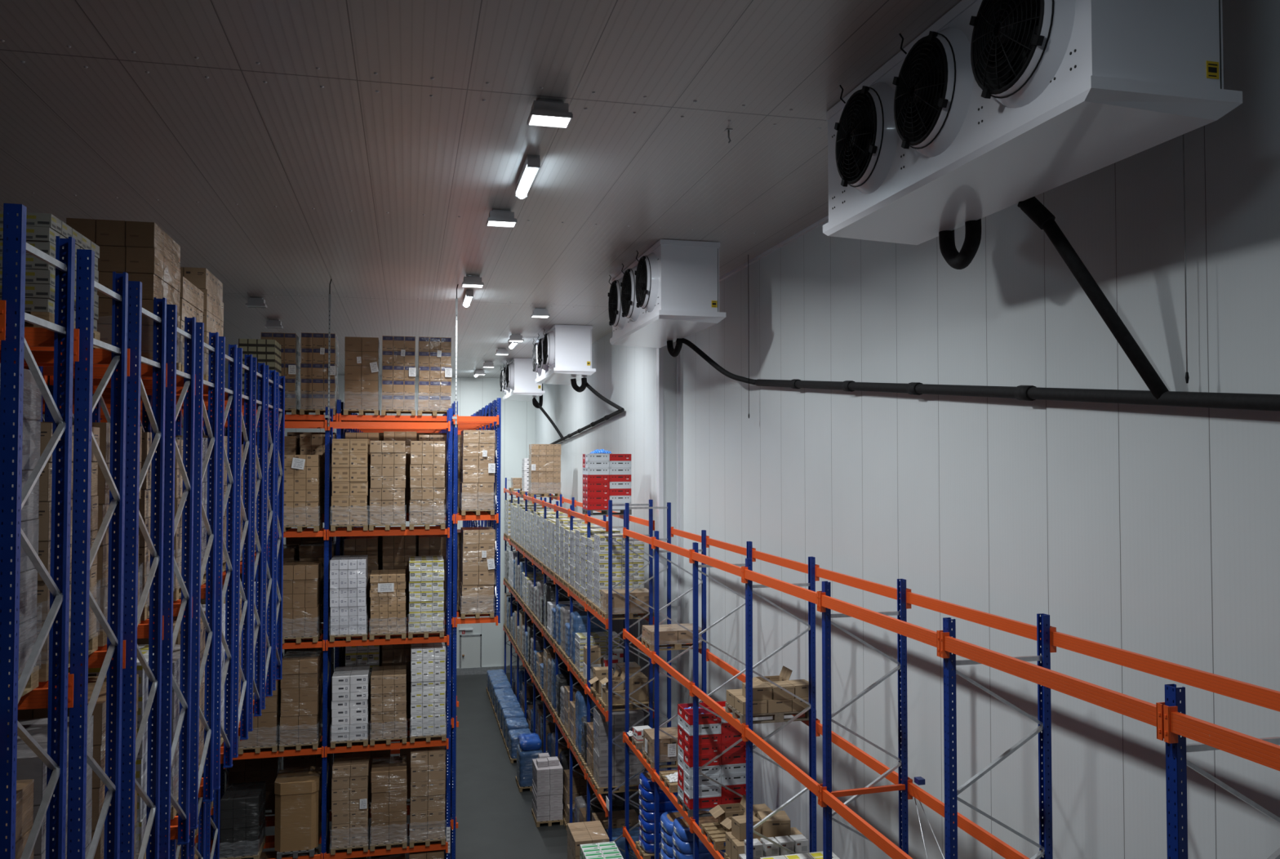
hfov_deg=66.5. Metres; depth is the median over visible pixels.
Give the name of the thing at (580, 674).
pallet
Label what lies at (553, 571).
load
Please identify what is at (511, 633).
load
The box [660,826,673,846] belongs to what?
sack
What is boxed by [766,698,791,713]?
carton
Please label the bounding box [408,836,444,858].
load
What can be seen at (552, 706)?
load
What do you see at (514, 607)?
load
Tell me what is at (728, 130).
ceiling hook
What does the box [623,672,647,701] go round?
carton
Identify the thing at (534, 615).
load
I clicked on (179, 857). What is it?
load
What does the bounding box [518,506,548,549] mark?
load
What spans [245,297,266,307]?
lamp
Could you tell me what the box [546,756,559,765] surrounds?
carton
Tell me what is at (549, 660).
load
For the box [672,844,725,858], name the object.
sack
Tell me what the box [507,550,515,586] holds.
load
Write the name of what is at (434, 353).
load
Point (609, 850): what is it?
load
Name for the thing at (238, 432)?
load
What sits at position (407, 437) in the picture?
load
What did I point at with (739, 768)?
plastic crate
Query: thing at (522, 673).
load
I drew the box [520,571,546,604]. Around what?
load
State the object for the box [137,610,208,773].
load
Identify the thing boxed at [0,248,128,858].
rack
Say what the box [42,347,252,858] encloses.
rack
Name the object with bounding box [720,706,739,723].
plastic crate
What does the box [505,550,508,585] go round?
load
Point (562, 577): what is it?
load
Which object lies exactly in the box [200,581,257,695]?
load
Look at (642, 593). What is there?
load
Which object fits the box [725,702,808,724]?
pallet
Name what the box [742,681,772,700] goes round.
carton
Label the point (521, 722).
load
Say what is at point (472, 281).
lamp
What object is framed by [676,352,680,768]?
trim
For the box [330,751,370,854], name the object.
load
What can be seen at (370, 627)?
load
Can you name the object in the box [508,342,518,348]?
lamp
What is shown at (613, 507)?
plastic crate
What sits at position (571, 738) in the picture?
load
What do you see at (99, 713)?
load
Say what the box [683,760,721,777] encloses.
plastic crate
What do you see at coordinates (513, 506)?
load
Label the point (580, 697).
load
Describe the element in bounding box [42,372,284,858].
rack
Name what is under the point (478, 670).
baseboard
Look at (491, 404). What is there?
rack
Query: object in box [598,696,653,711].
pallet
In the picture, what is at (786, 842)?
carton
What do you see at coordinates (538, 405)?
drain pipe
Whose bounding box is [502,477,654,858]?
rack
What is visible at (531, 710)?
load
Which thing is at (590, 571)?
load
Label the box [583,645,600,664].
carton
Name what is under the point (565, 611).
load
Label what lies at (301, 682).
load
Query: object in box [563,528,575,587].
load
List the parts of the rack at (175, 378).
post, post, upright frame, post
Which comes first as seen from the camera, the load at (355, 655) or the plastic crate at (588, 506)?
the load at (355, 655)
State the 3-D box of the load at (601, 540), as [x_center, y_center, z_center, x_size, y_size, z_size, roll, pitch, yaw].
[-0.537,3.595,24.520,1.200,1.896,0.800,0,-2,-13]
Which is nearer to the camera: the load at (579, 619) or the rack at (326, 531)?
the rack at (326, 531)
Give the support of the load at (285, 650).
on the rack at (491, 404)
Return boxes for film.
[590,448,612,453]
[664,772,677,782]
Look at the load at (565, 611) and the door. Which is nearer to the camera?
the load at (565, 611)
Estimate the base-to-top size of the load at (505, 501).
1.742 m
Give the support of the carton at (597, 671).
on the pallet at (593, 691)
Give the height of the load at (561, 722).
1.206 m
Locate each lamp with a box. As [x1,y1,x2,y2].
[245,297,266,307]
[264,319,283,328]
[461,275,484,288]
[462,288,473,306]
[474,369,485,374]
[482,361,494,367]
[485,208,516,227]
[495,347,508,355]
[508,333,524,342]
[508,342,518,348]
[515,154,540,198]
[527,98,573,128]
[530,307,550,317]
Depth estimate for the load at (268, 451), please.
18.13 m
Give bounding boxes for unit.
[499,357,545,401]
[532,324,595,385]
[607,239,725,347]
[822,0,1242,244]
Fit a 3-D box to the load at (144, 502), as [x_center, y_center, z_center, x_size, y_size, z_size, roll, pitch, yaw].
[-5.424,0.969,10.144,0.844,1.860,1.204,0,-2,-13]
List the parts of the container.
lid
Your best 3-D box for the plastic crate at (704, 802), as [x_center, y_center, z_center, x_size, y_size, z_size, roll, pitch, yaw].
[1.127,6.683,17.642,0.592,0.185,0.392,0,-2,-13]
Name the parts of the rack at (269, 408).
post, post, post, post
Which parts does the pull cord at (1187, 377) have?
handle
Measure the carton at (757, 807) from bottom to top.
0.300 m
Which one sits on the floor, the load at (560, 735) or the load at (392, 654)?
the load at (560, 735)
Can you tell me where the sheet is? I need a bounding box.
[626,730,632,736]
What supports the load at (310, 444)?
on the rack at (495, 420)
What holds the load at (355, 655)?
on the rack at (495, 420)
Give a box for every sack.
[638,783,677,801]
[638,794,682,812]
[638,814,661,833]
[638,835,661,853]
[639,768,677,791]
[639,804,677,822]
[639,825,662,843]
[660,809,710,835]
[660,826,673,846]
[660,837,673,857]
[660,848,672,858]
[671,831,725,853]
[672,816,718,841]
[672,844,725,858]
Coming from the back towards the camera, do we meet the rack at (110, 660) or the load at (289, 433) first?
the load at (289, 433)
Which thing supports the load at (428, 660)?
on the rack at (326, 531)
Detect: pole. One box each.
[324,279,331,426]
[452,284,458,426]
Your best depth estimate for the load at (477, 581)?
24.53 m
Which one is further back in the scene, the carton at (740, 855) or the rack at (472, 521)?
the rack at (472, 521)
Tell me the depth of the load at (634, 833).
24.07 m
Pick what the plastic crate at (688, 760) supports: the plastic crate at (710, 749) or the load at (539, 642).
the plastic crate at (710, 749)
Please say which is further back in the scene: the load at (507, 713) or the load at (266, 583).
the load at (507, 713)
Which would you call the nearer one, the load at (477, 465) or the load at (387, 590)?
the load at (387, 590)
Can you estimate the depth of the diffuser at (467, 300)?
24.67 m
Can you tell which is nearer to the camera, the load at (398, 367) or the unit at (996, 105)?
the unit at (996, 105)
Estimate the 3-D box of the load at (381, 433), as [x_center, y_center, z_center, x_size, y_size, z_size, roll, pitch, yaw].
[-7.144,1.140,25.838,1.200,2.098,0.805,0,-2,-13]
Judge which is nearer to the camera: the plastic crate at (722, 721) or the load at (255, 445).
the load at (255, 445)
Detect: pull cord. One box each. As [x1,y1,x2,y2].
[747,254,749,417]
[1182,133,1189,383]
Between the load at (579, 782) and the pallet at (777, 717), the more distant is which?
the load at (579, 782)
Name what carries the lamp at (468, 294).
attached to the ceiling
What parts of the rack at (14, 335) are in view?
post, post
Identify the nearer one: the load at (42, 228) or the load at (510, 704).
the load at (42, 228)
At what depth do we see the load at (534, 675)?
36.05 m
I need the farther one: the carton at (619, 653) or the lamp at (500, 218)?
the carton at (619, 653)
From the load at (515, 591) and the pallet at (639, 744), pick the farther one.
the load at (515, 591)
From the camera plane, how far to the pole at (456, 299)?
23.23 m
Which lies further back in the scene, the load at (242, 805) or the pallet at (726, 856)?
the load at (242, 805)
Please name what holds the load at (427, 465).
on the rack at (326, 531)
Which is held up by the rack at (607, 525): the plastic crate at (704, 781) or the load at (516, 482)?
the load at (516, 482)
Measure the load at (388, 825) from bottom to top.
1.780 m
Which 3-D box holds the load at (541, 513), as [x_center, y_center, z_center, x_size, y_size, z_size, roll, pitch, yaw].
[-3.352,3.975,36.374,1.200,1.801,0.800,0,-2,-13]
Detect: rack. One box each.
[0,203,75,858]
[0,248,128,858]
[0,280,166,858]
[42,336,237,790]
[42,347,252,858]
[42,356,265,858]
[42,364,275,858]
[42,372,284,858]
[44,304,195,858]
[60,322,218,829]
[73,406,453,858]
[100,397,501,858]
[221,400,493,851]
[346,403,490,768]
[349,405,485,762]
[352,408,482,754]
[354,409,479,749]
[355,413,476,527]
[358,413,473,527]
[360,415,471,527]
[361,431,468,527]
[368,434,464,622]
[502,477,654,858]
[622,502,1279,858]
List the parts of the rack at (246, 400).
post, upright frame, post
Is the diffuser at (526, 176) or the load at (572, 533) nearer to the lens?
the diffuser at (526, 176)
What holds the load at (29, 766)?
on the rack at (110, 660)
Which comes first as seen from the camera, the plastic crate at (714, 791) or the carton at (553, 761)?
the plastic crate at (714, 791)
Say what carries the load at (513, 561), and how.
on the rack at (607, 525)
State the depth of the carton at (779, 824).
15.26 m
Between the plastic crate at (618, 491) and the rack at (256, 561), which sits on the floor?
the rack at (256, 561)
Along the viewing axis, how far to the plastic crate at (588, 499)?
26.00 m
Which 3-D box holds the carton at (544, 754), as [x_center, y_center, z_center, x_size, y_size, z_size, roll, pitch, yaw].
[-3.014,10.280,30.613,0.320,0.160,0.360,0,-2,-13]
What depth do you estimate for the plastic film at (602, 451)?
26.14 m
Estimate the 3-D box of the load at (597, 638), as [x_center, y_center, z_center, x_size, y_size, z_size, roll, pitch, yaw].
[-1.188,6.245,27.190,1.200,1.068,0.800,0,-2,-13]
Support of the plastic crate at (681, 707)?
on the plastic crate at (680, 721)
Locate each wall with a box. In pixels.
[42,373,535,671]
[535,0,1279,858]
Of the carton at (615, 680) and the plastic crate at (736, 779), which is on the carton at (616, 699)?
the carton at (615, 680)
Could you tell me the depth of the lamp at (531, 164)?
13.72 m
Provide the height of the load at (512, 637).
1.294 m
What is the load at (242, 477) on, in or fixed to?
on the rack at (256, 561)
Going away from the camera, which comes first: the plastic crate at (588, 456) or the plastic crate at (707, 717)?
the plastic crate at (707, 717)
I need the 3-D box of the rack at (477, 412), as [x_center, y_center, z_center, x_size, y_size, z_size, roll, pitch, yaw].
[-7.155,5.728,31.227,4.025,12.700,1.116,0,-2,-13]
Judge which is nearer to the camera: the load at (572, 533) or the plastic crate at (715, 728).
the plastic crate at (715, 728)
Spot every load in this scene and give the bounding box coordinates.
[0,210,100,348]
[0,363,41,699]
[4,778,34,858]
[6,715,93,858]
[17,674,138,858]
[30,422,99,681]
[40,422,142,646]
[55,644,168,858]
[66,217,181,371]
[137,431,171,620]
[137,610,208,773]
[170,644,195,819]
[173,439,198,600]
[173,812,180,858]
[175,435,230,571]
[175,437,211,585]
[179,275,204,374]
[179,826,198,857]
[180,266,223,382]
[194,853,211,858]
[196,604,228,746]
[197,797,213,824]
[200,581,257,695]
[200,597,244,722]
[219,781,266,858]
[228,737,281,814]
[236,444,246,560]
[236,537,284,582]
[238,338,281,420]
[238,431,280,445]
[238,652,283,754]
[243,850,277,858]
[252,444,259,551]
[261,332,301,414]
[262,582,269,679]
[264,451,271,544]
[265,435,301,517]
[266,543,299,617]
[279,649,322,751]
[282,560,322,644]
[282,848,319,857]
[283,454,323,531]
[283,721,333,809]
[284,629,323,655]
[285,536,335,555]
[287,431,336,513]
[295,639,333,724]
[299,332,338,414]
[299,434,336,514]
[299,541,337,619]
[329,555,368,641]
[330,438,369,530]
[330,665,369,748]
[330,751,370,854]
[335,845,368,858]
[343,336,379,415]
[343,720,391,806]
[344,535,379,617]
[344,626,382,666]
[345,432,380,507]
[345,535,382,569]
[345,631,380,720]
[368,440,405,530]
[369,432,383,458]
[369,568,406,639]
[369,664,406,745]
[370,755,407,851]
[370,844,405,858]
[381,335,416,415]
[382,534,415,617]
[382,626,415,718]
[383,431,416,511]
[400,718,441,804]
[404,432,446,512]
[408,555,444,638]
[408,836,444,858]
[409,440,444,529]
[409,642,446,742]
[409,737,445,848]
[415,534,417,555]
[417,336,452,415]
[417,534,447,617]
[417,634,450,681]
[418,435,451,512]
[455,528,460,610]
[457,434,486,512]
[458,430,495,515]
[458,526,495,618]
[486,669,505,694]
[488,674,508,702]
[490,680,511,709]
[493,688,514,716]
[495,693,517,724]
[497,700,520,733]
[501,707,524,742]
[503,500,506,536]
[503,550,507,581]
[503,592,513,627]
[504,716,528,752]
[505,498,532,538]
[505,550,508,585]
[505,595,515,631]
[506,600,523,635]
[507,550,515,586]
[507,728,531,763]
[508,477,521,491]
[509,502,524,542]
[509,551,523,590]
[509,616,512,638]
[511,505,517,543]
[511,559,515,591]
[511,612,514,643]
[512,666,516,693]
[513,555,529,595]
[513,610,524,647]
[514,506,517,545]
[515,564,519,599]
[515,625,519,652]
[515,666,524,697]
[515,743,542,791]
[516,503,542,546]
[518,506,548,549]
[518,561,542,602]
[518,612,533,656]
[519,457,549,494]
[519,666,531,703]
[520,508,524,551]
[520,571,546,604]
[520,623,533,660]
[520,689,522,707]
[521,681,541,712]
[523,631,528,666]
[524,511,527,554]
[524,576,550,608]
[526,508,553,555]
[526,578,553,612]
[526,625,542,671]
[526,697,541,720]
[527,704,533,730]
[528,444,561,497]
[528,513,533,559]
[528,583,537,616]
[528,636,552,675]
[530,708,533,733]
[531,758,563,826]
[532,511,566,561]
[532,585,537,621]
[532,649,543,682]
[535,515,540,564]
[535,581,553,625]
[535,652,543,688]
[535,700,547,733]
[536,708,550,737]
[538,515,569,567]
[538,596,543,629]
[538,663,543,693]
[540,713,551,750]
[542,518,555,570]
[542,582,576,635]
[542,648,559,701]
[542,715,560,752]
[546,520,555,573]
[546,600,580,639]
[546,657,560,706]
[547,733,552,756]
[549,658,569,714]
[550,522,555,576]
[550,607,555,644]
[551,732,566,756]
[554,518,595,580]
[554,604,582,650]
[554,673,592,723]
[554,742,569,761]
[558,524,600,584]
[558,605,585,656]
[558,684,581,730]
[560,750,580,816]
[562,768,594,829]
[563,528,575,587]
[563,622,569,662]
[563,684,592,738]
[567,820,609,858]
[568,529,575,593]
[568,611,613,670]
[568,701,576,749]
[573,528,620,597]
[573,631,620,676]
[573,690,597,759]
[574,793,615,822]
[578,715,593,769]
[579,535,594,602]
[579,807,586,822]
[579,841,623,858]
[585,721,593,782]
[585,799,631,822]
[586,537,594,608]
[591,533,644,613]
[591,706,644,794]
[591,808,639,829]
[599,587,654,619]
[604,826,643,858]
[641,622,701,651]
[642,726,677,768]
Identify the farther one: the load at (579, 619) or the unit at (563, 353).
the unit at (563, 353)
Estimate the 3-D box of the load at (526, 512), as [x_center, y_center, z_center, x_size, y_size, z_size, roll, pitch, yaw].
[-4.003,4.122,39.115,1.200,1.662,0.800,0,-2,-13]
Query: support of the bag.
on the load at (524, 757)
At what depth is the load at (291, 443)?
23.58 m
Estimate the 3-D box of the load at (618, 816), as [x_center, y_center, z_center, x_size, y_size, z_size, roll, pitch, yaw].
[-0.621,10.959,25.229,1.200,1.906,0.800,0,-2,-13]
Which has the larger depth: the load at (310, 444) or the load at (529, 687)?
the load at (529, 687)
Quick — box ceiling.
[0,0,961,377]
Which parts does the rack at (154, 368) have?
post, post, post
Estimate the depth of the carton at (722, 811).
16.66 m
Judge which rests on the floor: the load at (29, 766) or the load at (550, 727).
the load at (550, 727)
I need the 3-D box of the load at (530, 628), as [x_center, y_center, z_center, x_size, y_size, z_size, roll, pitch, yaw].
[-3.793,8.483,38.107,1.200,1.647,0.800,0,-2,-13]
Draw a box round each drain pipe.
[532,383,563,438]
[550,377,624,444]
[666,337,755,384]
[755,196,1279,411]
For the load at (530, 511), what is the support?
on the rack at (607, 525)
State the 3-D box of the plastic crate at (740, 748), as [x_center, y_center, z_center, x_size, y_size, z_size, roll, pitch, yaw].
[1.707,5.757,17.806,0.592,0.185,0.392,0,-2,-13]
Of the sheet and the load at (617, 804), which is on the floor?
the load at (617, 804)
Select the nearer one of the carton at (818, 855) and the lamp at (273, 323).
the carton at (818, 855)
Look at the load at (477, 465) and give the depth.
24.60 m
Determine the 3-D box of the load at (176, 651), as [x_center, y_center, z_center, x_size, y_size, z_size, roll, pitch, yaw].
[-5.735,3.490,11.383,0.844,1.730,1.204,0,-2,-13]
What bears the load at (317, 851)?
on the floor
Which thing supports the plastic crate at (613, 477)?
on the plastic crate at (613, 485)
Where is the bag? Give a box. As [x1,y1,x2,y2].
[517,733,542,750]
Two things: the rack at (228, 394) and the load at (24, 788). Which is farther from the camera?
the rack at (228, 394)
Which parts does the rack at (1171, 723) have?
post, post, post, post, post, post, post, post, post, post, post, post, post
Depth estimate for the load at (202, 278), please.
12.50 m
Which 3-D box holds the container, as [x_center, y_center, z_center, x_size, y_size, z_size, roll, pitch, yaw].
[-7.924,8.863,22.670,0.964,1.680,1.200,0,-2,-13]
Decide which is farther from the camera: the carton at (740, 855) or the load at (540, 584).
the load at (540, 584)
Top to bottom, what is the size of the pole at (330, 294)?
3.423 m
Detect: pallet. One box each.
[578,672,591,684]
[582,508,631,515]
[590,686,601,700]
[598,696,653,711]
[628,735,643,749]
[635,840,661,858]
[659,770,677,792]
[677,795,713,817]
[701,822,727,850]
[724,852,730,858]
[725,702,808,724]
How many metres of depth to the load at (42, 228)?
7.11 m
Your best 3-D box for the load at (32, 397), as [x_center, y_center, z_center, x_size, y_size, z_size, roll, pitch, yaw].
[-4.492,0.684,6.225,0.844,2.210,1.204,0,-2,-13]
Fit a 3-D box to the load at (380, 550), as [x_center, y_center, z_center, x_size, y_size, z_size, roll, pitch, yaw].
[-7.144,3.719,25.764,1.200,2.098,0.807,0,-2,-13]
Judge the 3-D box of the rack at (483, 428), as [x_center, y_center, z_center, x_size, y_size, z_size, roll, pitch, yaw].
[-6.534,5.655,28.611,4.025,12.700,1.116,0,-2,-13]
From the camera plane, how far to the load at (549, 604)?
32.50 m
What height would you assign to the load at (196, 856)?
1.646 m
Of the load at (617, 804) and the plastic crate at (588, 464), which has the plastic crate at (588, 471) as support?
the plastic crate at (588, 464)
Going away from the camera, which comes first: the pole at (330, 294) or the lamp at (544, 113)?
the lamp at (544, 113)
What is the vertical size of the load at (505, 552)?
1.488 m
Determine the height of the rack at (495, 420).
12.700 m
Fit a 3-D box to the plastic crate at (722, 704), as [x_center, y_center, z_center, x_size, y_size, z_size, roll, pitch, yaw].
[1.615,5.210,18.209,0.592,0.185,0.392,0,-2,-13]
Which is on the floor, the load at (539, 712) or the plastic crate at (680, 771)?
the load at (539, 712)
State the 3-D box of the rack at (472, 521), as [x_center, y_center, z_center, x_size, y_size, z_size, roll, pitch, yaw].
[-7.777,5.801,33.844,4.025,12.700,1.116,0,-2,-13]
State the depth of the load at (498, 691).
42.49 m
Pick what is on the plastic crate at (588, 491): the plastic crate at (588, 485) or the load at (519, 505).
the plastic crate at (588, 485)
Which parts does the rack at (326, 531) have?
post, post, post, post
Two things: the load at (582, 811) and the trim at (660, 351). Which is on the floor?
the load at (582, 811)
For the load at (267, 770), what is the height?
2.098 m
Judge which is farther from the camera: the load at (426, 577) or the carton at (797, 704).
the load at (426, 577)
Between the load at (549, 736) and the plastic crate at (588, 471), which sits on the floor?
the load at (549, 736)
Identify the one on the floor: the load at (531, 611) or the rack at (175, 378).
the rack at (175, 378)
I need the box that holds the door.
[459,634,481,668]
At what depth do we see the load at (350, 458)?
22.58 m
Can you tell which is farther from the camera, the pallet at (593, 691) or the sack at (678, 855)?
the pallet at (593, 691)
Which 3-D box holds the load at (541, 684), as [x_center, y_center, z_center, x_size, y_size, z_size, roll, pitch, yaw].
[-2.932,8.734,34.469,1.200,0.940,0.800,0,-2,-13]
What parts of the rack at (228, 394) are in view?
post, post, upright frame, post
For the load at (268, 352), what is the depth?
22.22 m
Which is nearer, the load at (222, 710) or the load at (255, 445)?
the load at (222, 710)
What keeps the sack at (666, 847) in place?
on the sack at (663, 855)
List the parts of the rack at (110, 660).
post, post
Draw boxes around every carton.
[536,757,548,767]
[537,752,549,758]
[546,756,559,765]
[566,804,574,833]
[582,662,600,678]
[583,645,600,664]
[588,669,619,693]
[592,666,613,689]
[600,671,625,690]
[601,683,605,698]
[602,654,617,675]
[602,686,625,704]
[612,648,623,662]
[616,662,640,676]
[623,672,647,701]
[632,724,650,741]
[708,794,746,830]
[720,808,755,831]
[725,831,737,858]
[726,688,742,707]
[731,814,760,840]
[731,839,744,858]
[734,695,767,715]
[738,853,746,858]
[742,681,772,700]
[744,838,763,858]
[752,665,792,682]
[752,804,771,817]
[757,810,790,837]
[760,836,778,857]
[760,855,786,858]
[764,680,794,699]
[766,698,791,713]
[774,835,794,855]
[783,853,813,858]
[785,679,808,697]
[789,834,808,853]
[790,826,804,835]
[791,697,808,711]
[808,851,839,858]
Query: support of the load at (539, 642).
on the rack at (607, 525)
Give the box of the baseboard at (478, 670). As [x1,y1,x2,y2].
[456,664,523,675]
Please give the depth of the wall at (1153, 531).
11.71 m
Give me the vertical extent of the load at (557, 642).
1.351 m
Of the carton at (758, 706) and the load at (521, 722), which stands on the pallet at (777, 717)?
the carton at (758, 706)
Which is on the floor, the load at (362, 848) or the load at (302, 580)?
the load at (362, 848)
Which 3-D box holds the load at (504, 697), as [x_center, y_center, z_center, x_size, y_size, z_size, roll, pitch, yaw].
[-5.649,11.844,41.418,0.840,1.044,1.200,0,-2,-13]
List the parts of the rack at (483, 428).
post, post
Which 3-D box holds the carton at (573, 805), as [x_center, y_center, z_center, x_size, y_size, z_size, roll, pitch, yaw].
[-1.874,11.589,28.893,0.500,0.850,0.500,0,-2,-13]
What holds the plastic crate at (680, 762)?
on the plastic crate at (680, 771)
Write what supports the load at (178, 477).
on the rack at (202, 387)
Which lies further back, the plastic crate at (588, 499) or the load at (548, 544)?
the load at (548, 544)
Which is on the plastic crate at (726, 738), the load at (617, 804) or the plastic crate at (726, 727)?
the plastic crate at (726, 727)
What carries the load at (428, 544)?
on the rack at (495, 420)
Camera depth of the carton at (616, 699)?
23.20 m
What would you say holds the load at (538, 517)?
on the rack at (607, 525)
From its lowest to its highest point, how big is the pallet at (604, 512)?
0.144 m
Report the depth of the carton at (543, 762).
29.95 m
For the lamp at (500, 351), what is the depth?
36.96 m
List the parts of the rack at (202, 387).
post, post, upright frame, post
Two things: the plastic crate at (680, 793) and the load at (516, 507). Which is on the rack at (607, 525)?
the load at (516, 507)
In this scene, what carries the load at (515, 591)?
on the rack at (607, 525)
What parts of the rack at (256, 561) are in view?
post, post, post, upright frame, post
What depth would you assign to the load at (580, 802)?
27.84 m
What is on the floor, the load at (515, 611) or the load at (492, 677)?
the load at (492, 677)
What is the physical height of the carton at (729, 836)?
0.320 m
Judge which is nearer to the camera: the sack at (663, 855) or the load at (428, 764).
the sack at (663, 855)
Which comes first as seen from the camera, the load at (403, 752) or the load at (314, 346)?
the load at (314, 346)
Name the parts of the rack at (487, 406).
post, post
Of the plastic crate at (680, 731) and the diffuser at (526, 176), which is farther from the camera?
the plastic crate at (680, 731)
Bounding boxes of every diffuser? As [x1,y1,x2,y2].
[463,296,471,306]
[516,168,537,198]
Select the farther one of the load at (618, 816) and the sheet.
the load at (618, 816)
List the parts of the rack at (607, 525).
post, post, post, post, post, post, post, post, post, post, post, post, post, post, post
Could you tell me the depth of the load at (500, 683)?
43.65 m
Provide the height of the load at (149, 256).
1.440 m
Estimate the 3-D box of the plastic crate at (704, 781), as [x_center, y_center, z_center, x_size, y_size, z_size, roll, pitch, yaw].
[1.127,6.311,17.653,0.592,0.185,0.392,0,-2,-13]
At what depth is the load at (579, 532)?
27.00 m
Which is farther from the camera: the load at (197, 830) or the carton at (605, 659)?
the carton at (605, 659)
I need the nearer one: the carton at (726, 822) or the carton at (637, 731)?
the carton at (726, 822)
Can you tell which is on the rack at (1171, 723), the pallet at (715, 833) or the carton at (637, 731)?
the pallet at (715, 833)
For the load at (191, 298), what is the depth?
11.33 m
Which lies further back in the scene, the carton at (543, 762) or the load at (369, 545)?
the carton at (543, 762)
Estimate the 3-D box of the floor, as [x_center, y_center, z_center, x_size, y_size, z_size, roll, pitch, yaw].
[-11.444,11.811,16.282,29.400,0.300,65.600,0,-2,-13]
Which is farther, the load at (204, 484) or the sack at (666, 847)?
the sack at (666, 847)
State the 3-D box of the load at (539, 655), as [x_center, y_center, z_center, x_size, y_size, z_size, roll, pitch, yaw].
[-3.142,8.677,35.357,1.200,1.104,0.800,0,-2,-13]
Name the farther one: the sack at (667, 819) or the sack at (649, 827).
the sack at (649, 827)
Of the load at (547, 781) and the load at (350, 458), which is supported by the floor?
the load at (547, 781)
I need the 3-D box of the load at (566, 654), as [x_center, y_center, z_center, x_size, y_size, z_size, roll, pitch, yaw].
[-1.629,6.292,29.048,1.200,1.079,0.800,0,-2,-13]
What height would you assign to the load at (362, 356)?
1.920 m
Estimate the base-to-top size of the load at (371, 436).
2.062 m
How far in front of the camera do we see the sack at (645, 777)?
21.01 m
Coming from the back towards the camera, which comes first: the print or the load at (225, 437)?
the load at (225, 437)
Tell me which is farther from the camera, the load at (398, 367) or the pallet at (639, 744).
the load at (398, 367)
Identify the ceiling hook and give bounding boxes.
[724,128,733,143]
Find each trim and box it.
[656,346,663,857]
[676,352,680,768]
[719,214,828,281]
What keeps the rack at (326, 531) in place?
on the floor
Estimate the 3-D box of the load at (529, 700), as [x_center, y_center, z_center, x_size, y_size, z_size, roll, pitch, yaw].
[-4.107,11.667,39.907,1.200,1.314,0.800,0,-2,-13]
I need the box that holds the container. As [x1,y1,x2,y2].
[274,765,322,858]
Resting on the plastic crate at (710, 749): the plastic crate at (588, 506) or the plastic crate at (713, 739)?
the plastic crate at (713, 739)
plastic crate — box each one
[585,453,609,460]
[585,460,609,467]
[585,467,609,475]
[585,474,609,481]
[585,481,609,488]
[585,488,609,495]
[585,495,609,502]
[585,502,608,510]
[608,474,631,481]
[609,453,631,460]
[609,460,631,467]
[609,467,631,474]
[609,481,631,488]
[609,488,631,495]
[609,495,631,502]
[612,502,631,509]
[677,702,710,719]
[677,714,683,728]
[677,724,683,739]
[677,734,683,749]
[677,744,684,760]
[677,754,684,770]
[677,764,684,781]
[677,774,684,791]
[677,784,684,801]
[683,707,720,724]
[683,720,720,735]
[683,729,720,746]
[683,740,721,756]
[683,750,721,767]
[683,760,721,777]
[683,771,721,788]
[683,781,721,799]
[683,791,721,809]
[716,701,726,706]
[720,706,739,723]
[720,722,739,733]
[720,732,746,743]
[720,742,746,754]
[720,752,746,764]
[720,763,746,775]
[721,773,746,785]
[721,783,746,796]
[721,794,746,804]
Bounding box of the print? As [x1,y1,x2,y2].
[1208,62,1217,76]
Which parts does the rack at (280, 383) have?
post, post, post, post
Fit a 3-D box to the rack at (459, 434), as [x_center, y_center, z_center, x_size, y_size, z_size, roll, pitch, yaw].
[-9.019,5.948,39.076,4.025,12.700,1.116,0,-2,-13]
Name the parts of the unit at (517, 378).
casing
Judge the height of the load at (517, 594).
1.417 m
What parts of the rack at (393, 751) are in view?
post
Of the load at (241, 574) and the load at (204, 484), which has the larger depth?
the load at (241, 574)
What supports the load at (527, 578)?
on the rack at (607, 525)
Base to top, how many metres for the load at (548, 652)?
1.604 m
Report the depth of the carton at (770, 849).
14.83 m
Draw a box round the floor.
[208,672,567,858]
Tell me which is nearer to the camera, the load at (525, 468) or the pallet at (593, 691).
the pallet at (593, 691)
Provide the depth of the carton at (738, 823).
15.23 m
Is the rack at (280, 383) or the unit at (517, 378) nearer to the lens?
the rack at (280, 383)
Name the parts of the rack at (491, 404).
post, post, post, post, post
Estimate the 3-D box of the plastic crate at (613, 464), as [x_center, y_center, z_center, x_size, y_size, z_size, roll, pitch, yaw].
[-0.565,0.939,26.347,0.592,0.185,0.392,0,-2,-13]
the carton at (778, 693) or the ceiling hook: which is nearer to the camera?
the ceiling hook
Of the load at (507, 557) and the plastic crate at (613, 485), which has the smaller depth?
the plastic crate at (613, 485)
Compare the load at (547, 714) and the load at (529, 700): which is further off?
the load at (529, 700)
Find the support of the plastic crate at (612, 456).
on the plastic crate at (613, 464)
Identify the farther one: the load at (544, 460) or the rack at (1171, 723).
the load at (544, 460)
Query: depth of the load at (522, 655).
39.60 m
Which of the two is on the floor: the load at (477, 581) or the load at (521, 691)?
the load at (521, 691)
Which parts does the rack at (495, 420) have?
post, post, post, post, post, post, post, post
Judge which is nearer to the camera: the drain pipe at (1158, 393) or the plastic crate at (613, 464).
the drain pipe at (1158, 393)
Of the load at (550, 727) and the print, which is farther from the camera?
the load at (550, 727)
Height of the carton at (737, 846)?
0.320 m
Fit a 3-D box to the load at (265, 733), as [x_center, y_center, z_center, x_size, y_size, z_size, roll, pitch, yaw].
[-8.732,6.289,22.550,0.844,2.000,1.204,0,-2,-13]
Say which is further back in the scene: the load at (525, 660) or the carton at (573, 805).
the load at (525, 660)

